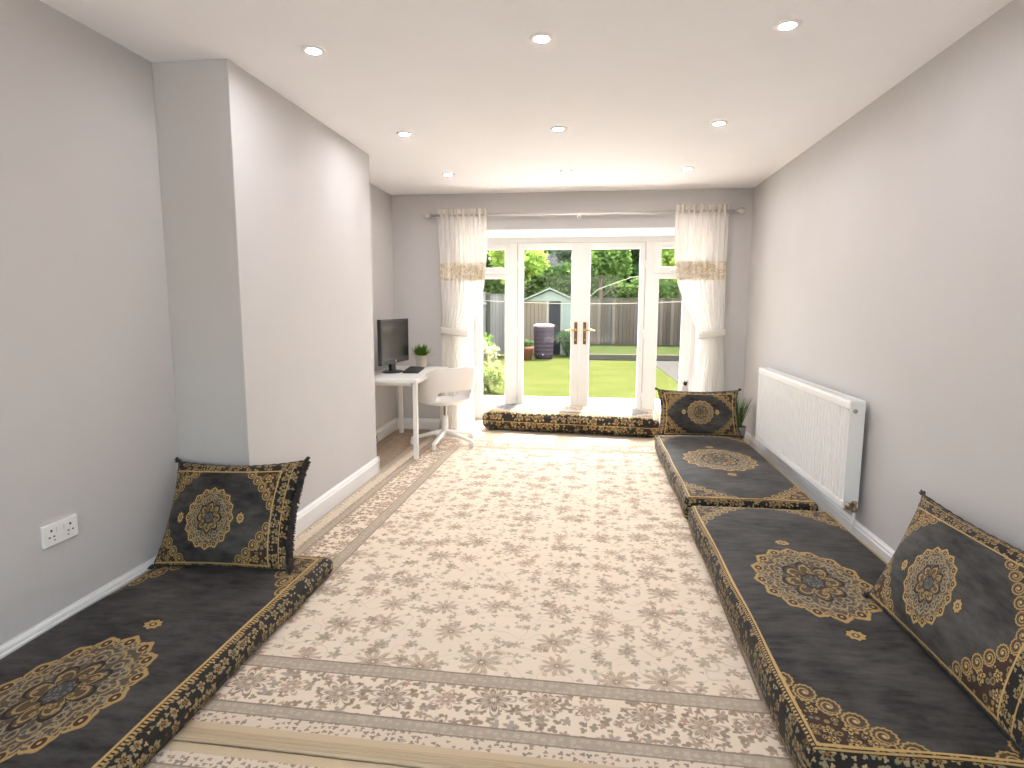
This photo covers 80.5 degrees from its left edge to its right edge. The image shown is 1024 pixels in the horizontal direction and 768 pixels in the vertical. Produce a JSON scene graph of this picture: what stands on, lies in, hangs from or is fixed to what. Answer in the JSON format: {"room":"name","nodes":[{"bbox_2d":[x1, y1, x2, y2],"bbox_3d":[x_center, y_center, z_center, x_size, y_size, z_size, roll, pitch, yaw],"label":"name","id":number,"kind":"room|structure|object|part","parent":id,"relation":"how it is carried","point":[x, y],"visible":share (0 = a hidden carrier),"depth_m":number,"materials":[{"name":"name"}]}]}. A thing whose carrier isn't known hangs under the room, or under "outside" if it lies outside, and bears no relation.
{"room":"living room","nodes":[
{"label":"living room","id":0,"kind":"room"},
{"bbox_2d":[0,0,395,644],"bbox_3d":[-1.744,-0.296,3.017,0.200,2.400,8.160,1,7,7],"label":"wall","id":1,"kind":"structure","parent":0,"point":[88,418],"depth_m":2.41,"materials":[{"name":"grey paint"}]},
{"bbox_2d":[40,514,78,548],"bbox_3d":[-1.741,0.567,2.331,0.016,0.086,0.156,1,7,7],"label":"wall socket","id":2,"kind":"object","parent":1,"relation":"attached to","point":[56,532],"visible":1,"depth_m":2.32,"materials":[{"name":"white plastic"}]},
{"bbox_2d":[0,555,156,659],"bbox_3d":[-1.908,1.101,1.104,0.017,0.120,4.000,1,7,7],"label":"baseboard","id":3,"kind":"structure","parent":1,"relation":"attached to","point":[18,641],"depth_m":2.39,"materials":[{"name":"white paint"}]},
{"bbox_2d":[376,418,397,442],"bbox_3d":[-1.319,0.519,5.604,0.017,0.120,1.622,1,7,7],"label":"baseboard","id":4,"kind":"structure","parent":1,"relation":"attached to","point":[390,427],"depth_m":6.05,"materials":[{"name":"white paint"}]},
{"bbox_2d":[152,59,376,511],"bbox_3d":[-1.357,-0.393,3.769,0.374,2.400,1.764,1,7,7],"label":"wall","id":5,"kind":"structure","parent":0,"point":[266,207],"depth_m":3.06,"materials":[{"name":"grey paint"}]},
{"bbox_2d":[294,457,379,537],"bbox_3d":[-1.167,0.742,3.891,0.017,0.120,1.798,1,7,7],"label":"baseboard","id":6,"kind":"structure","parent":5,"relation":"attached to","point":[315,510],"depth_m":3.93,"materials":[{"name":"white paint"}]},
{"bbox_2d":[172,419,654,767],"bbox_3d":[0.078,1.002,2.845,3.909,0.120,8.360,1,7,7],"label":"floor","id":7,"kind":"structure","parent":0,"point":[481,431],"depth_m":5.98,"materials":[{"name":"beige wood"}]},
{"bbox_2d":[0,556,332,767],"bbox_3d":[-1.379,0.987,1.966,0.800,0.114,2.068,1,7,7],"label":"mattress","id":8,"kind":"object","parent":7,"relation":"on","point":[112,683],"visible":0.8,"depth_m":2.04,"materials":[{"name":"black velvet"},{"name":"gold patterned fabric"}]},
{"bbox_2d":[147,456,310,573],"bbox_3d":[-1.324,0.593,2.799,0.727,0.499,0.288,2,8,11],"label":"cushion","id":9,"kind":"object","parent":8,"relation":"on","point":[221,516],"visible":1,"depth_m":2.74,"materials":[{"name":"black velvet"},{"name":"gold patterned fabric"}]},
{"bbox_2d":[143,740,407,767],"bbox_3d":[-0.193,1.262,0.340,2.620,0.006,2.698,1,7,8],"label":"oriental rug","id":10,"kind":"object","parent":7,"relation":"on","point":[175,754],"visible":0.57,"depth_m":1.73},
{"bbox_2d":[376,429,429,468],"bbox_3d":[-1.125,0.577,5.601,0.345,0.006,1.540,1,7,7],"label":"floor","id":11,"kind":"structure","parent":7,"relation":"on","point":[392,445],"depth_m":5.66,"materials":[{"name":"beige wood"}]},
{"bbox_2d":[375,366,447,458],"bbox_3d":[-1.004,0.228,5.616,0.583,0.683,1.130,1,7,7],"label":"desk","id":12,"kind":"object","parent":11,"relation":"on","point":[401,379],"visible":0.44,"depth_m":5.12,"materials":[{"name":"white paint"}]},
{"bbox_2d":[377,318,408,373],"bbox_3d":[-1.093,-0.350,5.523,0.183,0.484,0.632,1,7,7],"label":"monitor","id":13,"kind":"object","parent":12,"relation":"on","point":[392,334],"visible":1,"depth_m":5.46,"materials":[{"name":"black plastic"}]},
{"bbox_3d":[-0.999,-0.066,5.582,0.475,0.028,1.040,1,7,7],"label":"under frame","id":14,"kind":"part","parent":12,"relation":"part of","materials":[{"name":"white paint"}]},
{"bbox_3d":[-1.130,0.174,6.149,0.038,0.651,0.038,1,7,7],"label":"leg","id":15,"kind":"part","parent":12,"relation":"part of","materials":[{"name":"white paint"}]},
{"bbox_2d":[403,366,423,372],"bbox_3d":[-0.918,-0.135,5.665,0.140,0.022,0.450,0,7,-1],"label":"keyboard","id":16,"kind":"object","parent":12,"relation":"on","point":[410,369],"visible":1,"depth_m":5.59,"materials":[{"name":"black plastic"}]},
{"bbox_3d":[-0.810,0.313,5.088,0.038,0.651,0.038,1,7,7],"label":"leg","id":17,"kind":"part","parent":12,"relation":"part of","materials":[{"name":"white paint"}]},
{"bbox_2d":[409,344,435,367],"bbox_3d":[-0.884,-0.287,5.975,0.334,0.244,0.298,1,7,7],"label":"potted plant","id":18,"kind":"object","parent":12,"relation":"on","point":[421,355],"visible":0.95,"depth_m":5.94,"materials":[{"name":"green plant"}]},
{"bbox_3d":[-0.896,-0.226,5.986,0.124,0.122,0.124,1,7,7],"label":"pot","id":19,"kind":"part","parent":18,"relation":"part of","materials":[{"name":"beige ceramic"}]},
{"bbox_3d":[-0.678,0.183,6.091,0.038,0.651,0.038,1,7,7],"label":"leg","id":20,"kind":"part","parent":12,"relation":"part of","materials":[{"name":"white paint"}]},
{"bbox_2d":[171,436,794,767],"bbox_3d":[0.164,0.816,3.760,2.600,0.017,4.230,1,7,8],"label":"oriental rug","id":21,"kind":"object","parent":7,"relation":"on","point":[493,603],"visible":0.7,"depth_m":2.39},
{"bbox_2d":[410,366,478,450],"bbox_3d":[-0.601,0.187,5.645,0.605,0.756,0.645,-6,10,-41],"label":"swivel chair","id":22,"kind":"object","parent":21,"relation":"on","point":[460,380],"visible":0.96,"depth_m":5.42,"materials":[{"name":"white plastic"}]},
{"bbox_3d":[-0.795,0.475,5.661,0.298,0.090,0.052,0,7,-5],"label":"arm","id":23,"kind":"part","parent":22,"relation":"part of","materials":[{"name":"white plastic"}]},
{"bbox_3d":[-0.665,0.495,5.512,0.052,0.090,0.298,2,8,13],"label":"arm","id":24,"kind":"part","parent":22,"relation":"part of","materials":[{"name":"white plastic"}]},
{"bbox_3d":[-0.632,0.159,5.642,0.454,0.062,0.434,-6,10,-41],"label":"seat","id":25,"kind":"part","parent":22,"relation":"part of","materials":[{"name":"white plastic"}]},
{"bbox_3d":[-0.562,0.000,5.541,0.558,0.358,0.476,-6,10,-41],"label":"backrest","id":26,"kind":"part","parent":22,"relation":"part of","materials":[{"name":"white plastic"}]},
{"bbox_3d":[-0.482,0.485,5.588,0.298,0.090,0.052,5,9,31],"label":"arm","id":27,"kind":"part","parent":22,"relation":"part of","materials":[{"name":"white plastic"}]},
{"bbox_3d":[-0.500,0.460,5.785,0.298,0.090,0.052,-6,10,-41],"label":"arm","id":28,"kind":"part","parent":22,"relation":"part of","materials":[{"name":"white plastic"}]},
{"bbox_2d":[654,435,818,518],"bbox_3d":[1.548,0.638,4.516,0.780,0.167,1.878,1,7,7],"label":"mattress","id":29,"kind":"object","parent":21,"relation":"on","point":[717,471],"visible":0.83,"depth_m":4.09,"materials":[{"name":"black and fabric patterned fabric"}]},
{"bbox_2d":[655,387,742,437],"bbox_3d":[1.650,0.253,5.336,0.759,0.428,0.187,1,7,3],"label":"cushion","id":30,"kind":"object","parent":29,"relation":"on","point":[682,412],"visible":1,"depth_m":5.28,"materials":[{"name":"black fabric"},{"name":"gold patterned embroidery"}]},
{"bbox_2d":[688,506,1023,767],"bbox_3d":[1.285,0.897,2.510,0.790,0.166,2.008,1,7,7],"label":"mattress","id":31,"kind":"object","parent":21,"relation":"on","point":[841,684],"visible":0.85,"depth_m":2.00,"materials":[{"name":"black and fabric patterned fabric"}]},
{"bbox_2d":[862,489,1023,758],"bbox_3d":[1.525,0.690,2.066,0.368,0.401,1.175,1,7,7],"label":"cushion","id":32,"kind":"object","parent":31,"relation":"on","point":[956,589],"visible":1,"depth_m":1.94,"materials":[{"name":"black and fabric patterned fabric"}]},
{"bbox_2d":[482,404,659,436],"bbox_3d":[0.625,0.361,6.416,1.828,0.222,0.600,2,8,13],"label":"mattress","id":33,"kind":"object","parent":7,"relation":"on","point":[525,417],"visible":0.99,"depth_m":6.18,"materials":[{"name":"black fabric"},{"name":"gold floral brocade"}]},
{"bbox_2d":[681,381,688,391],"bbox_3d":[1.826,0.218,6.398,0.156,0.530,0.156,1,7,7],"label":"vase","id":34,"kind":"object","parent":7,"relation":"on","point":[685,386],"visible":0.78,"depth_m":6.35,"materials":[{"name":"white ceramic"}]},
{"bbox_2d":[739,425,745,438],"bbox_3d":[2.045,0.487,5.550,0.188,0.215,0.188,1,7,7],"label":"pot","id":35,"kind":"object","parent":7,"relation":"on","point":[742,428],"depth_m":5.47,"materials":[{"name":"white ceramic"}]},
{"bbox_2d":[737,394,754,438],"bbox_3d":[2.064,0.330,5.553,0.289,0.526,0.381,-7,10,-44],"label":"potted grass","id":36,"kind":"object","parent":7,"relation":"on","point":[740,415],"depth_m":5.49,"materials":[{"name":"plant"}]},
{"bbox_2d":[40,0,1011,194],"bbox_3d":[0.086,-1.512,2.518,3.909,0.150,8.360,1,7,7],"label":"ceiling","id":37,"kind":"structure","parent":0,"point":[637,87],"depth_m":2.87,"materials":[{"name":"white paint"}]},
{"bbox_2d":[300,45,325,55],"bbox_3d":[-0.864,-1.449,2.631,0.107,0.009,0.107,1,7,7],"label":"recessed light","id":38,"kind":"object","parent":37,"relation":"in","point":[314,50],"visible":1,"depth_m":2.62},
{"bbox_2d":[396,131,411,136],"bbox_3d":[-0.696,-1.614,3.909,0.107,0.009,0.107,1,7,7],"label":"recessed light","id":39,"kind":"object","parent":37,"relation":"in","point":[400,133],"visible":1,"depth_m":3.89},
{"bbox_2d":[442,173,454,175],"bbox_3d":[-0.538,-1.770,5.114,0.107,0.009,0.107,1,7,7],"label":"recessed light","id":40,"kind":"object","parent":37,"relation":"in","point":[444,174],"visible":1,"depth_m":5.10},
{"bbox_2d":[529,32,554,43],"bbox_3d":[0.123,-1.429,2.504,0.107,0.009,0.107,1,7,7],"label":"recessed light","id":41,"kind":"object","parent":37,"relation":"in","point":[538,37],"visible":1,"depth_m":2.49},
{"bbox_2d":[550,126,566,131],"bbox_3d":[0.290,-1.595,3.782,0.107,0.009,0.107,1,7,7],"label":"recessed light","id":42,"kind":"object","parent":37,"relation":"in","point":[554,128],"visible":1,"depth_m":3.77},
{"bbox_2d":[560,170,572,172],"bbox_3d":[0.448,-1.750,4.987,0.107,0.009,0.107,1,7,7],"label":"recessed light","id":43,"kind":"object","parent":37,"relation":"in","point":[561,171],"visible":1,"depth_m":4.97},
{"bbox_2d":[680,167,693,169],"bbox_3d":[1.410,-1.732,4.864,0.107,0.009,0.107,1,7,7],"label":"recessed light","id":44,"kind":"object","parent":37,"relation":"in","point":[682,168],"visible":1,"depth_m":4.85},
{"bbox_2d":[710,120,727,125],"bbox_3d":[1.252,-1.576,3.659,0.107,0.009,0.107,1,7,7],"label":"recessed light","id":45,"kind":"object","parent":37,"relation":"in","point":[718,122],"visible":1,"depth_m":3.65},
{"bbox_2d":[773,18,802,31],"bbox_3d":[1.085,-1.410,2.380,0.107,0.009,0.107,1,7,7],"label":"recessed light","id":46,"kind":"object","parent":37,"relation":"in","point":[789,24],"visible":1,"depth_m":2.37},
{"bbox_2d":[525,254,567,278],"bbox_3d":[1.973,-4.912,32.661,2.600,4.149,4.600,1,7,7],"label":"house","id":47,"kind":"object","parent":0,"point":[551,260],"visible":0.02,"depth_m":31.50,"materials":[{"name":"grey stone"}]},
{"bbox_2d":[483,395,660,411],"bbox_3d":[1.017,0.484,7.992,18.000,0.290,2.140,1,7,7],"label":"patio","id":48,"kind":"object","parent":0,"point":[488,400],"depth_m":8.67,"materials":[{"name":"white concrete"}]},
{"bbox_2d":[392,188,753,418],"bbox_3d":[0.570,-0.730,6.413,3.509,2.400,0.773,1,7,7],"label":"wall","id":49,"kind":"structure","parent":0,"point":[416,258],"depth_m":5.94,"materials":[{"name":"grey paint"}]},
{"bbox_2d":[397,418,439,429],"bbox_3d":[-0.877,0.424,6.350,0.700,0.120,0.017,1,7,7],"label":"baseboard","id":50,"kind":"structure","parent":49,"relation":"attached to","point":[425,424],"depth_m":6.35,"materials":[{"name":"white paint"}]},
{"bbox_2d":[466,319,473,395],"bbox_3d":[-0.479,-0.566,6.518,0.008,2.042,0.659,1,7,7],"label":"trim","id":51,"kind":"structure","parent":49,"relation":"attached to","point":[470,339],"depth_m":6.72,"materials":[{"name":"white paint"}]},
{"bbox_2d":[478,243,509,414],"bbox_3d":[-0.205,-0.602,6.848,0.365,1.936,0.110,1,7,7],"label":"window","id":52,"kind":"structure","parent":49,"relation":"in","point":[490,273],"depth_m":6.83,"materials":[{"name":"white plastic"}]},
{"bbox_2d":[516,242,580,405],"bbox_3d":[0.403,-0.589,6.749,0.705,1.941,0.131,1,7,7],"label":"door","id":53,"kind":"structure","parent":49,"relation":"in","point":[575,247],"depth_m":6.72,"materials":[{"name":"white plastic"}]},
{"bbox_3d":[0.706,-0.562,6.702,0.034,0.245,0.010,1,7,7],"label":"handle plate","id":54,"kind":"part","parent":53,"relation":"part of","materials":[{"name":"brown metal"}]},
{"bbox_2d":[487,227,674,237],"bbox_3d":[0.735,-1.558,6.231,2.450,0.008,0.659,1,7,7],"label":"trim","id":55,"kind":"structure","parent":49,"relation":"attached to","point":[647,231],"depth_m":6.18,"materials":[{"name":"white paint"}]},
{"bbox_2d":[474,236,694,423],"bbox_3d":[0.784,-0.593,6.758,2.434,2.042,0.115,1,7,7],"label":"trim","id":56,"kind":"structure","parent":49,"relation":"attached to","point":[649,240],"depth_m":6.67,"materials":[{"name":"white plastic"}]},
{"bbox_2d":[423,207,745,220],"bbox_3d":[0.645,-1.636,5.826,3.068,0.068,0.132,1,7,7],"label":"pole","id":57,"kind":"object","parent":49,"relation":"attached to","point":[741,210],"visible":0.98,"depth_m":5.78,"materials":[{"name":"silver metal"}]},
{"bbox_2d":[438,208,486,432],"bbox_3d":[-0.500,-0.611,6.054,0.499,2.227,0.106,1,7,6],"label":"curtain","id":58,"kind":"object","parent":57,"relation":"hanging from","point":[462,239],"visible":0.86,"depth_m":6.02,"materials":[{"name":"beige fabric"}]},
{"bbox_2d":[674,204,728,391],"bbox_3d":[1.797,-0.566,5.757,0.544,2.227,0.106,1,7,7],"label":"curtain","id":59,"kind":"object","parent":57,"relation":"hanging from","point":[701,238],"visible":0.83,"depth_m":5.72,"materials":[{"name":"beige fabric"}]},
{"bbox_2d":[577,242,645,408],"bbox_3d":[1.090,-0.575,6.661,0.714,1.941,0.131,1,7,7],"label":"door","id":60,"kind":"structure","parent":49,"relation":"in","point":[584,329],"depth_m":6.64,"materials":[{"name":"white plastic"}]},
{"bbox_3d":[0.803,-0.561,6.690,0.034,0.245,0.010,1,7,7],"label":"handle plate","id":61,"kind":"part","parent":60,"relation":"part of","materials":[{"name":"brown metal"}]},
{"bbox_2d":[649,242,690,418],"bbox_3d":[1.736,-0.564,6.599,0.420,1.936,0.110,1,7,7],"label":"window","id":62,"kind":"structure","parent":49,"relation":"in","point":[659,272],"depth_m":6.58,"materials":[{"name":"white plastic"}]},
{"bbox_2d":[694,328,700,368],"bbox_3d":[1.943,-0.518,6.207,0.008,2.042,0.659,1,7,7],"label":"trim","id":63,"kind":"structure","parent":49,"relation":"attached to","point":[697,342],"depth_m":6.44,"materials":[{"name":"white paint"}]},
{"bbox_2d":[550,250,597,263],"bbox_3d":[2.708,-5.328,26.579,3.408,6.553,3.825,1,7,7],"label":"tree","id":64,"kind":"object","parent":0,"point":[560,255],"visible":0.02,"depth_m":26.05,"materials":[{"name":"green plant"}]},
{"bbox_2d":[483,328,677,398],"bbox_3d":[3.152,-1.579,24.294,18.000,0.300,31.000,1,7,7],"label":"lawn","id":65,"kind":"structure","parent":0,"point":[542,377],"depth_m":11.72,"materials":[{"name":"green plant"}]},
{"bbox_2d":[483,292,486,335],"bbox_3d":[-1.333,-1.091,12.337,0.120,1.780,9.090,1,7,7],"label":"fence","id":66,"kind":"object","parent":65,"relation":"on","point":[484,302],"visible":0.06,"depth_m":16.52,"materials":[{"name":"wood"}]},
{"bbox_2d":[483,332,498,347],"bbox_3d":[-0.746,-0.654,12.605,0.847,0.858,0.985,-2,8,-19],"label":"shrub","id":67,"kind":"object","parent":65,"relation":"on","point":[487,338],"visible":0.02,"depth_m":12.44,"materials":[{"name":"green plant"}]},
{"bbox_2d":[483,338,500,367],"bbox_3d":[-0.557,-0.428,10.781,0.752,0.880,0.653,1,7,7],"label":"shrub","id":68,"kind":"object","parent":65,"relation":"on","point":[489,351],"visible":0.29,"depth_m":10.69,"materials":[{"name":"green plant"}]},
{"bbox_2d":[483,357,504,391],"bbox_3d":[-0.332,-0.151,9.833,0.658,0.576,0.577,6,9,37],"label":"shrub","id":69,"kind":"object","parent":65,"relation":"on","point":[492,373],"visible":0.83,"depth_m":9.71,"materials":[{"name":"green plant"}]},
{"bbox_3d":[-0.374,-0.053,9.803,0.307,0.391,0.268,1,7,7],"label":"stem","id":70,"kind":"part","parent":69,"relation":"part of","materials":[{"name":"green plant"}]},
{"bbox_2d":[487,293,504,353],"bbox_3d":[-0.242,-1.644,16.784,0.910,1.740,0.120,1,7,7],"label":"fence","id":71,"kind":"object","parent":65,"relation":"on","point":[495,310],"visible":0.47,"depth_m":16.79,"materials":[{"name":"wood"}]},
{"bbox_3d":[-0.653,-1.648,16.805,0.090,1.740,0.055,1,7,7],"label":"post","id":72,"kind":"part","parent":71,"relation":"part of","materials":[{"name":"wood"}]},
{"bbox_2d":[487,250,550,290],"bbox_3d":[0.213,-3.588,22.313,2.461,4.184,2.135,1,7,7],"label":"tree","id":73,"kind":"object","parent":65,"relation":"on","point":[532,264],"visible":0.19,"depth_m":21.64,"materials":[{"name":"green plant"}]},
{"bbox_2d":[524,339,533,359],"bbox_3d":[0.397,-0.908,15.691,0.356,0.563,0.350,-4,9,-31],"label":"terracotta pot","id":74,"kind":"object","parent":65,"relation":"on","point":[528,347],"visible":0.93,"depth_m":15.60,"materials":[{"name":"ceramic"}]},
{"bbox_3d":[0.400,-0.802,15.706,0.352,0.350,0.352,1,7,7],"label":"pot","id":75,"kind":"part","parent":74,"relation":"part of","materials":[{"name":"ceramic"}]},
{"bbox_2d":[533,324,553,358],"bbox_3d":[0.847,-1.143,16.112,0.557,0.925,0.557,6,10,40],"label":"barrel","id":76,"kind":"object","parent":65,"relation":"on","point":[543,333],"visible":1,"depth_m":15.90,"materials":[{"name":"plastic"}]},
{"bbox_3d":[0.848,-1.555,16.058,0.560,0.095,0.560,1,7,7],"label":"lid","id":77,"kind":"part","parent":76,"relation":"part of","materials":[{"name":"white plastic"}]},
{"bbox_2d":[524,288,570,354],"bbox_3d":[1.175,-1.889,18.047,1.750,1.910,1.720,1,7,7],"label":"garden shed","id":78,"kind":"object","parent":65,"relation":"on","point":[559,315],"visible":0.5,"depth_m":17.30,"materials":[{"name":"green paint"}]},
{"bbox_3d":[1.221,-1.606,17.343,0.340,1.490,0.025,1,7,7],"label":"door","id":79,"kind":"part","parent":78,"relation":"part of","materials":[{"name":"grey wood"}]},
{"bbox_3d":[1.636,-1.597,17.282,0.380,1.530,0.020,1,7,7],"label":"green panel","id":80,"kind":"part","parent":78,"relation":"part of","materials":[{"name":"green wood"}]},
{"bbox_2d":[555,328,569,355],"bbox_3d":[1.512,-1.152,16.755,0.669,0.791,0.711,-5,9,-35],"label":"shrub","id":81,"kind":"object","parent":65,"relation":"on","point":[564,337],"visible":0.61,"depth_m":16.65,"materials":[{"name":"green plant"}]},
{"bbox_2d":[486,249,671,327],"bbox_3d":[5.294,-7.104,38.105,33.414,8.752,6.302,1,7,7],"label":"tree belt","id":82,"kind":"object","parent":65,"relation":"on","point":[635,252],"visible":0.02,"depth_m":36.63,"materials":[{"name":"green plant"}]},
{"bbox_2d":[483,261,678,332],"bbox_3d":[3.214,-3.321,23.883,18.699,3.261,1.150,1,7,7],"label":"hedge","id":83,"kind":"object","parent":65,"relation":"on","point":[551,277],"visible":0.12,"depth_m":23.78,"materials":[{"name":"green plant"}]},
{"bbox_2d":[570,249,632,302],"bbox_3d":[3.259,-3.435,22.337,2.375,3.894,2.309,1,7,7],"label":"tree","id":84,"kind":"object","parent":65,"relation":"on","point":[608,265],"visible":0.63,"depth_m":21.69,"materials":[{"name":"green plant"}]},
{"bbox_2d":[567,297,681,344],"bbox_3d":[3.915,-2.038,20.154,4.140,1.680,0.120,1,7,7],"label":"fence","id":85,"kind":"object","parent":65,"relation":"on","point":[624,329],"visible":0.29,"depth_m":20.16,"materials":[{"name":"wood"}]},
{"bbox_3d":[3.241,-2.047,20.209,0.090,1.680,0.055,1,7,7],"label":"post","id":86,"kind":"part","parent":85,"relation":"part of","materials":[{"name":"wood"}]},
{"bbox_2d":[589,344,679,360],"bbox_3d":[3.620,-0.966,17.830,3.300,0.149,4.550,1,7,7],"label":"raised bed","id":87,"kind":"object","parent":65,"relation":"on","point":[596,351],"visible":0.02,"depth_m":16.75,"materials":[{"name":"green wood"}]},
{"bbox_2d":[661,249,681,344],"bbox_3d":[5.919,-3.561,21.730,2.103,4.315,2.328,-6,9,-38],"label":"tree","id":88,"kind":"object","parent":65,"relation":"on","point":[667,255],"visible":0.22,"depth_m":21.22,"materials":[{"name":"green plant"}]},
{"bbox_3d":[4.818,-1.182,13.655,0.120,1.660,12.490,1,7,7],"label":"fence","id":89,"kind":"object","parent":65,"relation":"on","visible":0},
{"bbox_2d":[483,300,680,303],"bbox_3d":[1.757,-1.778,13.012,5.882,0.128,0.017,0,7,2],"label":"clothesline","id":90,"kind":"object","parent":89,"relation":"attached to","point":[483,300],"visible":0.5,"depth_m":13.03,"materials":[{"name":"fabric"}]},
{"bbox_2d":[590,276,638,296],"bbox_3d":[3.398,-2.496,14.843,3.842,0.866,0.027,-4,8,-29],"label":"clothesline","id":91,"kind":"object","parent":89,"relation":"attached to","point":[636,276],"visible":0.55,"depth_m":14.29,"materials":[{"name":"fabric"}]},
{"bbox_2d":[656,361,678,382],"bbox_3d":[3.785,-0.124,12.097,1.380,0.056,6.799,1,7,7],"label":"path","id":92,"kind":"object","parent":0,"point":[671,368],"visible":0.12,"depth_m":13.82,"materials":[{"name":"white concrete"}]},
{"bbox_2d":[742,0,1023,550],"bbox_3d":[1.934,-0.224,2.545,0.200,2.400,8.160,1,7,7],"label":"wall","id":93,"kind":"structure","parent":0,"point":[887,256],"depth_m":2.79,"materials":[{"name":"grey paint"}]},
{"bbox_2d":[754,367,865,534],"bbox_3d":[1.974,0.372,4.157,0.108,0.796,1.885,1,7,7],"label":"radiator","id":94,"kind":"object","parent":93,"relation":"attached to","point":[816,430],"visible":0.99,"depth_m":3.73,"materials":[{"name":"white metal"}]},
{"bbox_3d":[2.078,0.158,5.026,0.077,0.586,0.006,1,7,7],"label":"panel","id":95,"kind":"part","parent":94,"relation":"part of","materials":[{"name":"white metal"}]},
{"bbox_3d":[1.931,0.277,4.150,0.022,0.505,1.790,1,7,7],"label":"panel","id":96,"kind":"part","parent":94,"relation":"part of","materials":[{"name":"white metal"}]},
{"bbox_2d":[759,367,865,402],"bbox_3d":[1.963,-0.017,4.108,0.077,0.012,1.790,1,7,7],"label":"grille","id":97,"kind":"object","parent":94,"relation":"attached to","point":[836,396],"depth_m":3.86,"materials":[{"name":"white metal"}]},
{"bbox_3d":[1.847,0.386,3.264,0.077,0.586,0.006,1,7,7],"label":"panel","id":98,"kind":"part","parent":94,"relation":"part of","materials":[{"name":"white metal"}]},
{"bbox_2d":[744,430,894,562],"bbox_3d":[1.773,0.954,2.325,0.017,0.120,7.387,1,7,7],"label":"baseboard","id":99,"kind":"structure","parent":93,"relation":"attached to","point":[824,503],"depth_m":3.76,"materials":[{"name":"white paint"}]}
]}

